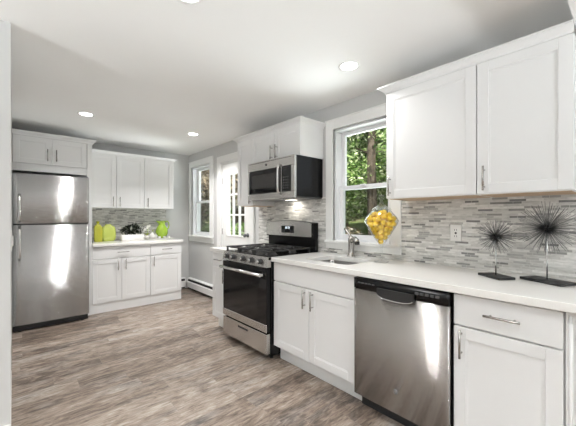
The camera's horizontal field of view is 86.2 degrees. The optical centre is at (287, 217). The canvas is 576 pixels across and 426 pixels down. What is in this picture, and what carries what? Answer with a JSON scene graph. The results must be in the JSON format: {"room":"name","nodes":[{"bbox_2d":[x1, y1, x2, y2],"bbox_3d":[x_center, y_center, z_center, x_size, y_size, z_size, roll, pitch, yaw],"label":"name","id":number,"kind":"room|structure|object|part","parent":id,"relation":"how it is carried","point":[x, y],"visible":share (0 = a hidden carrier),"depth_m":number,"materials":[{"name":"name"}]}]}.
{"room":"kitchen","nodes":[
{"label":"kitchen","id":0,"kind":"room"},
{"bbox_2d":[0,20,11,425],"bbox_3d":[-3.460,0.084,2.015,2.453,2.361,2.936,0,0,-42],"label":"wall","id":1,"kind":"structure","parent":0,"point":[5,27],"depth_m":1.72,"materials":[{"name":"grey paint"}]},
{"bbox_2d":[5,370,11,425],"bbox_3d":[-2.743,1.214,1.214,2.455,0.100,0.814,0,0,-42],"label":"baseboard","id":2,"kind":"structure","parent":1,"relation":"attached to","point":[11,370],"depth_m":2.19,"materials":[{"name":"white paint"}]},
{"bbox_2d":[11,231,12,250],"bbox_3d":[-1.612,0.140,1.798,0.012,0.116,0.074,0,0,-42],"label":"light switch","id":3,"kind":"object","parent":1,"relation":"attached to","point":[11,231],"visible":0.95,"depth_m":1.77,"materials":[{"name":"white plastic"}]},
{"bbox_2d":[12,134,188,287],"bbox_3d":[-2.752,0.084,4.712,2.497,2.361,0.158,0,0,-42],"label":"wall","id":4,"kind":"structure","parent":0,"point":[178,217],"depth_m":5.16,"materials":[{"name":"grey paint"}]},
{"bbox_2d":[92,153,143,208],"bbox_3d":[-2.554,-0.511,4.550,0.729,0.762,0.359,0,0,-42],"label":"upper cabinet","id":5,"kind":"object","parent":4,"relation":"attached to","point":[117,181],"visible":0.97,"depth_m":4.44,"materials":[{"name":"white paint"}]},
{"bbox_3d":[-2.608,-0.511,4.323,0.343,0.755,0.020,0,0,-42],"label":"door","id":6,"kind":"part","parent":5,"relation":"part of","materials":[{"name":"white paint"}]},
{"bbox_3d":[-2.336,-0.511,4.566,0.377,0.755,0.020,0,0,-42],"label":"door","id":7,"kind":"part","parent":5,"relation":"part of","materials":[{"name":"white paint"}]},
{"bbox_2d":[92,208,165,240],"bbox_3d":[-2.516,0.102,4.822,1.200,0.496,0.008,0,0,-42],"label":"tile backsplash","id":8,"kind":"structure","parent":4,"relation":"attached to","point":[118,218],"depth_m":4.82,"materials":[{"name":"tile"}]},
{"bbox_2d":[144,159,173,208],"bbox_3d":[-2.112,-0.511,4.945,0.455,0.762,0.359,0,0,-42],"label":"upper cabinet","id":9,"kind":"object","parent":4,"relation":"attached to","point":[158,175],"visible":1,"depth_m":4.83,"materials":[{"name":"white paint"}]},
{"bbox_2d":[181,277,185,288],"bbox_3d":[-1.918,1.162,5.317,0.304,0.205,0.066,0,0,-42],"label":"baseboard heater","id":10,"kind":"object","parent":4,"relation":"attached to","point":[183,279],"visible":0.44,"depth_m":5.37,"materials":[{"name":"white paint"}]},
{"bbox_2d":[11,288,403,425],"bbox_3d":[-0.876,1.304,0.810,4.900,0.080,8.376,0,0,-42],"label":"floor","id":11,"kind":"structure","parent":0,"point":[172,362],"depth_m":2.41,"materials":[{"name":"brown wood"}]},
{"bbox_2d":[12,173,88,331],"bbox_3d":[-2.956,0.386,3.825,0.703,1.758,0.860,0,0,-42],"label":"refrigerator","id":12,"kind":"object","parent":11,"relation":"on","point":[50,213],"visible":1,"depth_m":3.52,"materials":[{"name":"silver metal"}]},
{"bbox_3d":[-2.912,0.289,3.337,0.026,0.370,0.074,0,0,-42],"label":"handle","id":13,"kind":"part","parent":12,"relation":"part of","materials":[{"name":"silver metal"}]},
{"bbox_3d":[-2.912,-0.098,3.337,0.026,0.315,0.074,0,0,-42],"label":"handle","id":14,"kind":"part","parent":12,"relation":"part of","materials":[{"name":"silver metal"}]},
{"bbox_3d":[-2.732,0.637,3.576,0.703,1.098,0.070,0,0,-42],"label":"fridge door","id":15,"kind":"part","parent":12,"relation":"part of","materials":[{"name":"silver metal"}]},
{"bbox_3d":[-2.732,-0.204,3.576,0.703,0.553,0.070,0,0,-42],"label":"freezer door","id":16,"kind":"part","parent":12,"relation":"part of","materials":[{"name":"silver metal"}]},
{"bbox_2d":[12,134,91,314],"bbox_3d":[-3.016,0.162,3.939,0.768,2.205,0.654,0,0,-42],"label":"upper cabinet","id":17,"kind":"object","parent":11,"relation":"on","point":[35,154],"visible":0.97,"depth_m":3.74,"materials":[{"name":"white paint"}]},
{"bbox_3d":[-2.980,-0.780,3.594,0.350,0.313,0.020,0,0,-42],"label":"door","id":18,"kind":"part","parent":17,"relation":"part of","materials":[{"name":"white paint"}]},
{"bbox_3d":[-2.862,-0.578,3.728,0.717,0.085,0.018,0,0,-42],"label":"rail","id":19,"kind":"part","parent":17,"relation":"part of","materials":[{"name":"white paint"}]},
{"bbox_3d":[-2.716,-0.780,3.830,0.353,0.313,0.020,0,0,-42],"label":"door","id":20,"kind":"part","parent":17,"relation":"part of","materials":[{"name":"white paint"}]},
{"bbox_3d":[-2.761,0.162,4.191,0.051,2.205,0.618,0,0,-42],"label":"panel","id":21,"kind":"part","parent":17,"relation":"part of","materials":[{"name":"white paint"}]},
{"bbox_2d":[12,129,177,161],"bbox_3d":[-2.554,-0.939,4.347,2.001,0.100,0.664,0,0,-42],"label":"crown molding","id":22,"kind":"structure","parent":17,"relation":"attached to","point":[14,131],"depth_m":3.90,"materials":[{"name":"white paint"}]},
{"bbox_2d":[92,244,149,313],"bbox_3d":[-2.457,0.827,4.437,0.724,0.876,0.648,0,0,-42],"label":"base cabinet","id":23,"kind":"object","parent":11,"relation":"on","point":[120,274],"visible":0.98,"depth_m":4.20,"materials":[{"name":"white paint"}]},
{"bbox_3d":[-2.412,0.847,4.104,0.344,0.569,0.020,0,0,-42],"label":"door","id":24,"kind":"part","parent":23,"relation":"part of","materials":[{"name":"white paint"}]},
{"bbox_3d":[-2.272,0.476,4.230,0.720,0.157,0.020,0,0,-42],"label":"drawer","id":25,"kind":"part","parent":23,"relation":"part of","materials":[{"name":"white paint"}]},
{"bbox_3d":[-2.142,0.847,4.346,0.372,0.569,0.020,0,0,-42],"label":"door","id":26,"kind":"part","parent":23,"relation":"part of","materials":[{"name":"white paint"}]},
{"bbox_2d":[92,239,182,246],"bbox_3d":[-2.281,0.369,4.596,1.200,0.038,0.639,0,0,-42],"label":"countertop","id":27,"kind":"structure","parent":23,"relation":"on","point":[153,241],"depth_m":4.41,"materials":[{"name":"white stone"}]},
{"bbox_2d":[93,221,101,241],"bbox_3d":[-2.701,0.205,4.372,0.100,0.290,0.090,0,0,-42],"label":"bottle vase","id":28,"kind":"object","parent":27,"relation":"on","point":[97,229],"visible":0.98,"depth_m":4.34,"materials":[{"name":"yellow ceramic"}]},
{"bbox_2d":[102,224,115,240],"bbox_3d":[-2.629,0.227,4.497,0.202,0.246,0.110,0,0,-42],"label":"bottle vase","id":29,"kind":"object","parent":27,"relation":"on","point":[108,231],"visible":0.85,"depth_m":4.46,"materials":[{"name":"ceramic"}]},
{"bbox_2d":[119,223,145,240],"bbox_3d":[-2.338,0.213,4.677,0.412,0.273,0.133,0,0,-42],"label":"planter box","id":30,"kind":"object","parent":27,"relation":"on","point":[131,230],"visible":1,"depth_m":4.63,"materials":[{"name":"ceramic"}]},
{"bbox_2d":[144,237,173,239],"bbox_3d":[-2.065,0.344,4.947,0.440,0.012,0.160,0,0,-42],"label":"serving tray","id":31,"kind":"object","parent":27,"relation":"on","point":[166,237],"visible":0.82,"depth_m":4.88,"materials":[{"name":"ceramic"}]},
{"bbox_2d":[144,225,150,238],"bbox_3d":[-2.205,0.230,4.816,0.112,0.216,0.068,0,0,-42],"label":"flower pot","id":32,"kind":"object","parent":31,"relation":"on","point":[147,227],"visible":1,"depth_m":4.80,"materials":[{"name":"white ceramic"}]},
{"bbox_2d":[149,230,154,238],"bbox_3d":[-2.145,0.268,4.856,0.083,0.140,0.082,0,0,-42],"label":"bud vase","id":33,"kind":"object","parent":31,"relation":"on","point":[152,234],"visible":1,"depth_m":4.83,"materials":[{"name":"ceramic"}]},
{"bbox_2d":[155,221,169,237],"bbox_3d":[-2.039,0.199,4.971,0.190,0.278,0.190,0,0,6],"label":"pitcher","id":34,"kind":"object","parent":31,"relation":"on","point":[162,230],"visible":0.87,"depth_m":4.91,"materials":[{"name":"green ceramic"}]},
{"bbox_2d":[150,242,180,303],"bbox_3d":[-2.015,0.827,4.832,0.460,0.876,0.648,0,0,-42],"label":"base cabinet","id":35,"kind":"object","parent":11,"relation":"on","point":[165,258],"visible":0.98,"depth_m":4.61,"materials":[{"name":"white paint"}]},
{"bbox_3d":[-1.830,0.476,4.625,0.456,0.157,0.020,0,0,-42],"label":"drawer","id":36,"kind":"part","parent":35,"relation":"part of","materials":[{"name":"white paint"}]},
{"bbox_3d":[-1.830,0.847,4.625,0.456,0.569,0.020,0,0,-42],"label":"door","id":37,"kind":"part","parent":35,"relation":"part of","materials":[{"name":"white paint"}]},
{"bbox_2d":[213,252,224,326],"bbox_3d":[-0.550,0.827,3.612,0.641,0.876,0.325,0,0,-42],"label":"base cabinet","id":38,"kind":"object","parent":11,"relation":"on","point":[218,259],"visible":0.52,"depth_m":3.46,"materials":[{"name":"white paint"}]},
{"bbox_3d":[-0.755,0.476,3.429,0.020,0.157,0.321,0,0,-42],"label":"drawer","id":39,"kind":"part","parent":38,"relation":"part of","materials":[{"name":"white paint"}]},
{"bbox_2d":[210,245,261,252],"bbox_3d":[-0.544,0.369,3.617,0.646,0.038,0.351,0,0,-42],"label":"countertop","id":40,"kind":"structure","parent":38,"relation":"on","point":[214,249],"depth_m":3.43,"materials":[{"name":"white stone"}]},
{"bbox_2d":[219,220,317,357],"bbox_3d":[-0.215,0.650,3.155,0.720,1.229,0.757,0,0,-42],"label":"range","id":41,"kind":"object","parent":11,"relation":"on","point":[248,272],"visible":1,"depth_m":2.97,"materials":[{"name":"silver metal"}]},
{"bbox_3d":[-0.459,0.507,2.937,0.064,0.030,0.689,0,0,-42],"label":"handle","id":42,"kind":"part","parent":41,"relation":"part of","materials":[{"name":"silver metal"}]},
{"bbox_3d":[-0.433,0.746,2.959,0.006,0.402,0.733,0,0,-42],"label":"door glass","id":43,"kind":"part","parent":41,"relation":"part of","materials":[{"name":"black glass"}]},
{"bbox_3d":[-0.434,0.498,2.959,0.010,0.092,0.741,0,0,-42],"label":"trim","id":44,"kind":"part","parent":41,"relation":"part of","materials":[{"name":"metal"}]},
{"bbox_3d":[-0.434,0.981,2.959,0.010,0.068,0.741,0,0,-42],"label":"trim","id":45,"kind":"part","parent":41,"relation":"part of","materials":[{"name":"silver metal"}]},
{"bbox_3d":[-0.418,1.119,2.973,0.045,0.181,0.741,0,0,-42],"label":"drawer","id":46,"kind":"part","parent":41,"relation":"part of","materials":[{"name":"silver metal"}]},
{"bbox_3d":[-0.418,0.398,2.973,0.054,0.090,0.753,0,0,-42],"label":"control panel","id":47,"kind":"part","parent":41,"relation":"part of","materials":[{"name":"silver metal"}]},
{"bbox_3d":[-0.417,0.734,2.974,0.040,0.562,0.741,0,0,-42],"label":"oven door","id":48,"kind":"part","parent":41,"relation":"part of","materials":[{"name":"black glass"}]},
{"bbox_2d":[229,248,312,259],"bbox_3d":[-0.200,0.366,3.168,0.599,0.027,0.757,0,0,-42],"label":"cooktop","id":49,"kind":"object","parent":41,"relation":"in","point":[246,254],"depth_m":2.98,"materials":[{"name":"black metal"}]},
{"bbox_3d":[-0.005,0.121,3.349,0.009,0.163,0.723,0,0,-42],"label":"backguard panel","id":50,"kind":"part","parent":41,"relation":"part of","materials":[{"name":"silver metal"}]},
{"bbox_2d":[274,262,361,400],"bbox_3d":[0.374,0.827,2.578,0.641,0.876,0.865,0,0,-42],"label":"base cabinet","id":51,"kind":"object","parent":11,"relation":"on","point":[314,308],"visible":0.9,"depth_m":2.34,"materials":[{"name":"white paint"}]},
{"bbox_3d":[0.025,0.845,2.556,0.020,0.564,0.428,0,0,-42],"label":"door","id":52,"kind":"part","parent":51,"relation":"part of","materials":[{"name":"white paint"}]},
{"bbox_3d":[0.120,0.643,2.408,0.036,0.145,0.011,0,0,-42],"label":"handle","id":53,"kind":"part","parent":51,"relation":"part of","materials":[{"name":"silver metal"}]},
{"bbox_3d":[0.177,0.643,2.344,0.036,0.145,0.011,0,0,-42],"label":"handle","id":54,"kind":"part","parent":51,"relation":"part of","materials":[{"name":"silver metal"}]},
{"bbox_3d":[0.170,0.476,2.394,0.020,0.157,0.861,0,0,-42],"label":"drawer","id":55,"kind":"part","parent":51,"relation":"part of","materials":[{"name":"white paint"}]},
{"bbox_3d":[0.314,0.845,2.233,0.020,0.564,0.428,0,0,-42],"label":"door","id":56,"kind":"part","parent":51,"relation":"part of","materials":[{"name":"white paint"}]},
{"bbox_2d":[271,252,575,313],"bbox_3d":[0.783,0.369,2.132,0.646,0.038,2.076,0,0,-42],"label":"countertop","id":57,"kind":"structure","parent":51,"relation":"on","point":[466,281],"depth_m":1.75,"materials":[{"name":"white stone"}]},
{"bbox_2d":[322,260,357,264],"bbox_3d":[0.416,0.486,2.531,0.396,0.194,0.490,0,0,-42],"label":"sink","id":58,"kind":"object","parent":57,"relation":"in","point":[329,261],"visible":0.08,"depth_m":2.74,"materials":[{"name":"metal"}]},
{"bbox_2d":[344,228,359,256],"bbox_3d":[0.577,0.224,2.710,0.079,0.254,0.215,0,0,-20],"label":"faucet","id":59,"kind":"object","parent":57,"relation":"on","point":[352,240],"visible":1,"depth_m":2.72,"materials":[{"name":"silver metal"}]},
{"bbox_3d":[0.576,0.206,2.683,0.047,0.074,0.156,0,0,-13],"label":"spout","id":60,"kind":"part","parent":59,"relation":"part of","materials":[{"name":"silver metal"}]},
{"bbox_2d":[365,199,398,262],"bbox_3d":[0.727,0.088,2.393,0.256,0.524,0.256,0,0,-42],"label":"apothecary jar","id":61,"kind":"object","parent":57,"relation":"on","point":[379,199],"visible":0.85,"depth_m":2.37,"materials":[{"name":"clear glass"}]},
{"bbox_2d":[478,220,515,279],"bbox_3d":[1.211,0.183,1.784,0.204,0.334,0.206,0,0,-5],"label":"starburst sculpture","id":62,"kind":"object","parent":57,"relation":"on","point":[492,238],"visible":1,"depth_m":1.78,"materials":[{"name":"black metal"}]},
{"bbox_3d":[1.208,0.225,1.788,0.007,0.222,0.007,0,0,-5],"label":"stem","id":63,"kind":"part","parent":62,"relation":"part of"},
{"bbox_2d":[515,201,575,286],"bbox_3d":[1.389,0.132,1.663,0.282,0.436,0.285,0,0,-14],"label":"starburst sculpture","id":64,"kind":"object","parent":57,"relation":"on","point":[546,227],"visible":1,"depth_m":1.65,"materials":[{"name":"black metal"}]},
{"bbox_3d":[1.397,0.199,1.659,0.007,0.274,0.007,0,0,-14],"label":"stem","id":65,"kind":"part","parent":64,"relation":"part of","materials":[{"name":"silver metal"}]},
{"bbox_2d":[354,276,454,425],"bbox_3d":[0.851,0.831,2.006,0.627,0.868,0.594,0,0,-42],"label":"dishwasher","id":66,"kind":"object","parent":11,"relation":"on","point":[404,334],"visible":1,"depth_m":1.77,"materials":[{"name":"silver metal"}]},
{"bbox_3d":[0.710,1.212,1.880,0.025,0.104,0.592,0,0,-42],"label":"kick plate","id":67,"kind":"part","parent":66,"relation":"part of","materials":[{"name":"black metal"}]},
{"bbox_3d":[0.627,0.466,1.806,0.020,0.062,0.230,0,0,-42],"label":"pocket handle","id":68,"kind":"part","parent":66,"relation":"part of","materials":[{"name":"black plastic"}]},
{"bbox_3d":[0.647,0.430,1.824,0.045,0.067,0.594,0,0,-42],"label":"control panel","id":69,"kind":"part","parent":66,"relation":"part of","materials":[{"name":"black plastic"}]},
{"bbox_2d":[454,293,575,425],"bbox_3d":[1.262,0.827,1.585,0.641,0.876,0.562,0,0,-42],"label":"base cabinet","id":70,"kind":"object","parent":11,"relation":"on","point":[515,364],"visible":0.96,"depth_m":1.42,"materials":[{"name":"white paint"}]},
{"bbox_3d":[0.875,0.643,1.563,0.036,0.145,0.011,0,0,-42],"label":"handle","id":71,"kind":"part","parent":70,"relation":"part of","materials":[{"name":"silver metal"}]},
{"bbox_3d":[0.993,0.474,1.432,0.036,0.011,0.145,0,0,-42],"label":"handle","id":72,"kind":"part","parent":70,"relation":"part of","materials":[{"name":"silver metal"}]},
{"bbox_3d":[1.014,0.476,1.450,0.020,0.157,0.428,0,0,-42],"label":"drawer","id":73,"kind":"part","parent":70,"relation":"part of","materials":[{"name":"white paint"}]},
{"bbox_3d":[1.014,0.845,1.450,0.020,0.564,0.428,0,0,-42],"label":"door","id":74,"kind":"part","parent":70,"relation":"part of","materials":[{"name":"white paint"}]},
{"bbox_2d":[0,0,572,155],"bbox_3d":[-0.839,-1.221,0.844,5.200,0.250,8.576,0,0,-42],"label":"ceiling","id":75,"kind":"structure","parent":0,"point":[151,74],"depth_m":2.05,"materials":[{"name":"white paint"}]},
{"bbox_2d":[77,112,94,116],"bbox_3d":[-2.148,-1.093,3.272,0.156,0.006,0.156,0,0,-42],"label":"recessed light","id":76,"kind":"object","parent":75,"relation":"in","point":[87,114],"visible":1,"depth_m":3.28,"materials":[{"name":"white"}]},
{"bbox_2d":[179,0,201,3],"bbox_3d":[-0.491,-1.093,1.505,0.156,0.006,0.156,0,0,-42],"label":"recessed light","id":77,"kind":"object","parent":75,"relation":"in","point":[183,1],"visible":1,"depth_m":1.56,"materials":[{"name":"white"}]},
{"bbox_2d":[187,132,198,135],"bbox_3d":[-1.253,-1.093,4.060,0.156,0.006,0.156,0,0,-42],"label":"recessed light","id":78,"kind":"object","parent":75,"relation":"in","point":[189,133],"visible":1,"depth_m":4.07,"materials":[{"name":"white"}]},
{"bbox_2d":[338,61,359,70],"bbox_3d":[0.443,-1.093,2.232,0.156,0.006,0.156,0,0,-42],"label":"recessed light","id":79,"kind":"object","parent":75,"relation":"in","point":[347,65],"visible":1,"depth_m":2.23,"materials":[{"name":"white paint"}]},
{"bbox_2d":[189,21,575,284],"bbox_3d":[0.957,0.084,2.549,0.168,2.361,8.326,0,0,-42],"label":"wall","id":80,"kind":"structure","parent":0,"point":[425,224],"depth_m":2.24,"materials":[{"name":"grey paint"}]},
{"bbox_2d":[187,277,212,297],"bbox_3d":[-1.097,1.162,4.685,0.066,0.205,1.964,0,0,-42],"label":"baseboard heater","id":81,"kind":"object","parent":80,"relation":"attached to","point":[202,287],"visible":0.45,"depth_m":5.03,"materials":[{"name":"white paint"}]},
{"bbox_2d":[188,155,213,243],"bbox_3d":[-1.404,-0.272,5.157,0.195,1.372,0.883,0,0,-42],"label":"window","id":82,"kind":"structure","parent":80,"relation":"in","point":[198,236],"depth_m":5.30,"materials":[{"name":"white paint"}]},
{"bbox_3d":[-1.393,0.011,5.166,0.034,0.570,0.635,0,0,-42],"label":"sash","id":83,"kind":"part","parent":82,"relation":"part of","materials":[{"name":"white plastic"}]},
{"bbox_3d":[-1.365,-0.537,5.192,0.034,0.600,0.635,0,0,-42],"label":"sash","id":84,"kind":"part","parent":82,"relation":"part of","materials":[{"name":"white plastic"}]},
{"bbox_2d":[217,151,254,246],"bbox_3d":[-0.711,0.178,4.384,0.212,2.173,0.961,0,0,-42],"label":"door","id":85,"kind":"structure","parent":80,"relation":"in","point":[227,166],"depth_m":4.53,"materials":[{"name":"white paint"}]},
{"bbox_2d":[238,138,274,206],"bbox_3d":[-0.394,-0.510,3.677,0.359,0.765,0.323,0,0,-42],"label":"upper cabinet","id":86,"kind":"object","parent":80,"relation":"attached to","point":[245,148],"visible":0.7,"depth_m":3.60,"materials":[{"name":"white paint"}]},
{"bbox_3d":[-0.494,-0.511,3.588,0.020,0.755,0.319,0,0,-42],"label":"door","id":87,"kind":"part","parent":86,"relation":"part of","materials":[{"name":"white paint"}]},
{"bbox_3d":[-0.373,-0.129,3.696,0.284,0.003,0.299,0,0,-42],"label":"panel","id":88,"kind":"part","parent":86,"relation":"part of","materials":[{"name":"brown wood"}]},
{"bbox_2d":[253,123,323,162],"bbox_3d":[-0.031,-0.738,3.270,0.359,0.309,0.766,0,0,-42],"label":"upper cabinet","id":89,"kind":"object","parent":80,"relation":"attached to","point":[302,139],"visible":0.8,"depth_m":3.06,"materials":[{"name":"white paint"}]},
{"bbox_3d":[-0.258,-0.738,3.324,0.020,0.302,0.379,0,0,-42],"label":"door","id":90,"kind":"part","parent":89,"relation":"part of","materials":[{"name":"white paint"}]},
{"bbox_2d":[233,116,325,142],"bbox_3d":[-0.142,-0.910,3.388,0.368,0.044,1.180,0,0,-42],"label":"crown molding","id":91,"kind":"structure","parent":89,"relation":"attached to","point":[302,119],"depth_m":3.07,"materials":[{"name":"white paint"}]},
{"bbox_2d":[248,154,322,201],"bbox_3d":[-0.065,-0.381,3.235,0.439,0.402,0.756,0,0,-42],"label":"microwave","id":92,"kind":"object","parent":89,"relation":"attached to","point":[294,177],"visible":1,"depth_m":3.02,"materials":[{"name":"silver metal"}]},
{"bbox_3d":[-0.250,-0.367,3.188,0.012,0.241,0.518,0,0,-42],"label":"door","id":93,"kind":"part","parent":92,"relation":"part of","materials":[{"name":"black glass"}]},
{"bbox_3d":[-0.183,-0.382,3.129,0.028,0.399,0.756,0,0,-42],"label":"frame","id":94,"kind":"part","parent":92,"relation":"part of","materials":[{"name":"silver metal"}]},
{"bbox_3d":[-0.089,-0.367,2.972,0.053,0.298,0.023,0,0,-42],"label":"handle","id":95,"kind":"part","parent":92,"relation":"part of","materials":[{"name":"silver metal"}]},
{"bbox_3d":[-0.015,-0.367,2.925,0.012,0.241,0.135,0,0,-42],"label":"control panel","id":96,"kind":"part","parent":92,"relation":"part of","materials":[{"name":"black glass"}]},
{"bbox_3d":[-0.003,-0.738,3.038,0.020,0.302,0.378,0,0,-42],"label":"door","id":97,"kind":"part","parent":89,"relation":"part of","materials":[{"name":"white paint"}]},
{"bbox_2d":[324,103,400,254],"bbox_3d":[0.693,-0.323,2.810,0.195,1.254,0.809,0,0,-42],"label":"window","id":98,"kind":"structure","parent":80,"relation":"in","point":[368,243],"depth_m":2.95,"materials":[{"name":"white paint"}]},
{"bbox_3d":[0.732,-0.546,2.845,0.034,0.567,0.561,0,0,-42],"label":"sash","id":99,"kind":"part","parent":98,"relation":"part of","materials":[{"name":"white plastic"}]},
{"bbox_3d":[0.704,-0.043,2.820,0.034,0.510,0.561,0,0,-42],"label":"sash","id":100,"kind":"part","parent":98,"relation":"part of","materials":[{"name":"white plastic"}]},
{"bbox_2d":[259,194,575,279],"bbox_3d":[0.675,0.072,2.745,0.008,0.556,3.135,0,0,-42],"label":"tile backsplash","id":101,"kind":"structure","parent":80,"relation":"attached to","point":[425,224],"depth_m":2.10,"materials":[{"name":"tile"}]},
{"bbox_2d":[386,65,490,200],"bbox_3d":[1.011,-0.510,2.105,0.359,0.765,0.582,0,0,-42],"label":"upper cabinet","id":102,"kind":"object","parent":80,"relation":"attached to","point":[431,125],"visible":0.99,"depth_m":1.98,"materials":[{"name":"white paint"}]},
{"bbox_3d":[0.719,-0.221,2.189,0.036,0.140,0.011,0,0,-42],"label":"handle","id":103,"kind":"part","parent":102,"relation":"part of","materials":[{"name":"silver metal"}]},
{"bbox_3d":[1.032,-0.129,2.124,0.284,0.003,0.558,0,0,-42],"label":"panel","id":104,"kind":"part","parent":102,"relation":"part of","materials":[{"name":"brown wood"}]},
{"bbox_2d":[377,19,573,94],"bbox_3d":[1.132,-0.910,1.963,0.368,0.044,1.045,0,0,-42],"label":"crown molding","id":105,"kind":"structure","parent":102,"relation":"on","point":[565,28],"depth_m":1.73,"materials":[{"name":"white paint"}]},
{"bbox_2d":[450,225,461,241],"bbox_3d":[1.181,0.113,2.166,0.009,0.116,0.074,0,0,-42],"label":"wall outlet","id":106,"kind":"object","parent":80,"relation":"attached to","point":[455,230],"visible":1,"depth_m":2.16,"materials":[{"name":"white plastic"}]},
{"bbox_2d":[477,33,575,196],"bbox_3d":[1.345,-0.510,1.731,0.359,0.765,0.418,0,0,-42],"label":"upper cabinet","id":107,"kind":"object","parent":80,"relation":"attached to","point":[526,98],"visible":1,"depth_m":1.61,"materials":[{"name":"white paint"}]},
{"bbox_3d":[1.112,-0.221,1.750,0.036,0.140,0.011,0,0,-42],"label":"handle","id":108,"kind":"part","parent":107,"relation":"part of","materials":[{"name":"silver metal"}]},
{"bbox_3d":[1.366,-0.129,1.750,0.284,0.003,0.394,0,0,-42],"label":"panel","id":109,"kind":"part","parent":107,"relation":"part of","materials":[{"name":"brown wood"}]},
{"bbox_2d":[567,0,575,26],"bbox_3d":[-0.119,-1.014,0.038,4.800,0.164,0.156,0,0,-42],"label":"trim","id":110,"kind":"structure","parent":80,"relation":"attached to","point":[572,3],"depth_m":1.38,"materials":[{"name":"white paint"}]},
{"label":"outside","id":111,"kind":"structure","parent":0,"visible":0},
{"bbox_2d":[203,204,387,234],"bbox_3d":[2.170,-0.162,20.715,25.830,3.652,40.000,0,0,-42],"label":"ground","id":112,"kind":"structure","parent":111,"point":[359,224],"depth_m":16.64,"materials":[{"name":"green plant"}]},
{"bbox_2d":[201,170,237,229],"bbox_3d":[-2.424,-1.056,8.647,3.958,5.507,2.940,0,0,34],"label":"tree","id":113,"kind":"object","parent":112,"relation":"on","point":[204,174],"visible":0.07,"depth_m":7.93,"materials":[{"name":"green plant"}]},
{"bbox_2d":[201,222,243,235],"bbox_3d":[-1.704,0.898,6.953,2.439,1.662,2.323,0,0,-42],"label":"shrub","id":114,"kind":"object","parent":112,"relation":"on","point":[205,228],"visible":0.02,"depth_m":6.87,"materials":[{"name":"green plant"}]},
{"bbox_2d":[232,197,237,232],"bbox_3d":[-2.008,-1.802,12.433,3.702,7.014,3.339,0,0,-42],"label":"tree","id":115,"kind":"object","parent":112,"relation":"on","point":[236,207],"visible":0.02,"depth_m":12.22,"materials":[{"name":"green plant"}]},
{"bbox_2d":[235,189,243,233],"bbox_3d":[-1.480,-1.805,11.030,3.647,7.011,3.357,0,0,-28],"label":"tree","id":116,"kind":"object","parent":112,"relation":"on","point":[242,208],"visible":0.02,"depth_m":10.75,"materials":[{"name":"green plant"}]},
{"bbox_2d":[346,226,362,234],"bbox_3d":[1.127,0.889,6.473,1.633,1.465,2.215,0,0,-7],"label":"shrub","id":117,"kind":"object","parent":112,"relation":"on","point":[351,228],"visible":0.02,"depth_m":6.86,"materials":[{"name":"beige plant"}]},
{"bbox_2d":[346,129,384,229],"bbox_3d":[1.349,-1.411,9.346,3.151,6.015,4.198,0,0,-29],"label":"tree","id":118,"kind":"object","parent":112,"relation":"on","point":[351,198],"visible":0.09,"depth_m":8.23,"materials":[{"name":"green plant"}]},
{"bbox_2d":[346,129,385,235],"bbox_3d":[2.150,-2.060,7.906,3.445,7.515,4.644,0,0,-42],"label":"tree","id":119,"kind":"object","parent":112,"relation":"on","point":[371,151],"visible":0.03,"depth_m":7.83,"materials":[{"name":"green plant"}]},
{"bbox_2d":[346,127,387,211],"bbox_3d":[2.759,-1.525,9.386,3.403,6.007,3.678,0,0,5],"label":"tree","id":120,"kind":"object","parent":112,"relation":"on","point":[382,166],"visible":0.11,"depth_m":8.38,"materials":[{"name":"green plant"}]}
]}

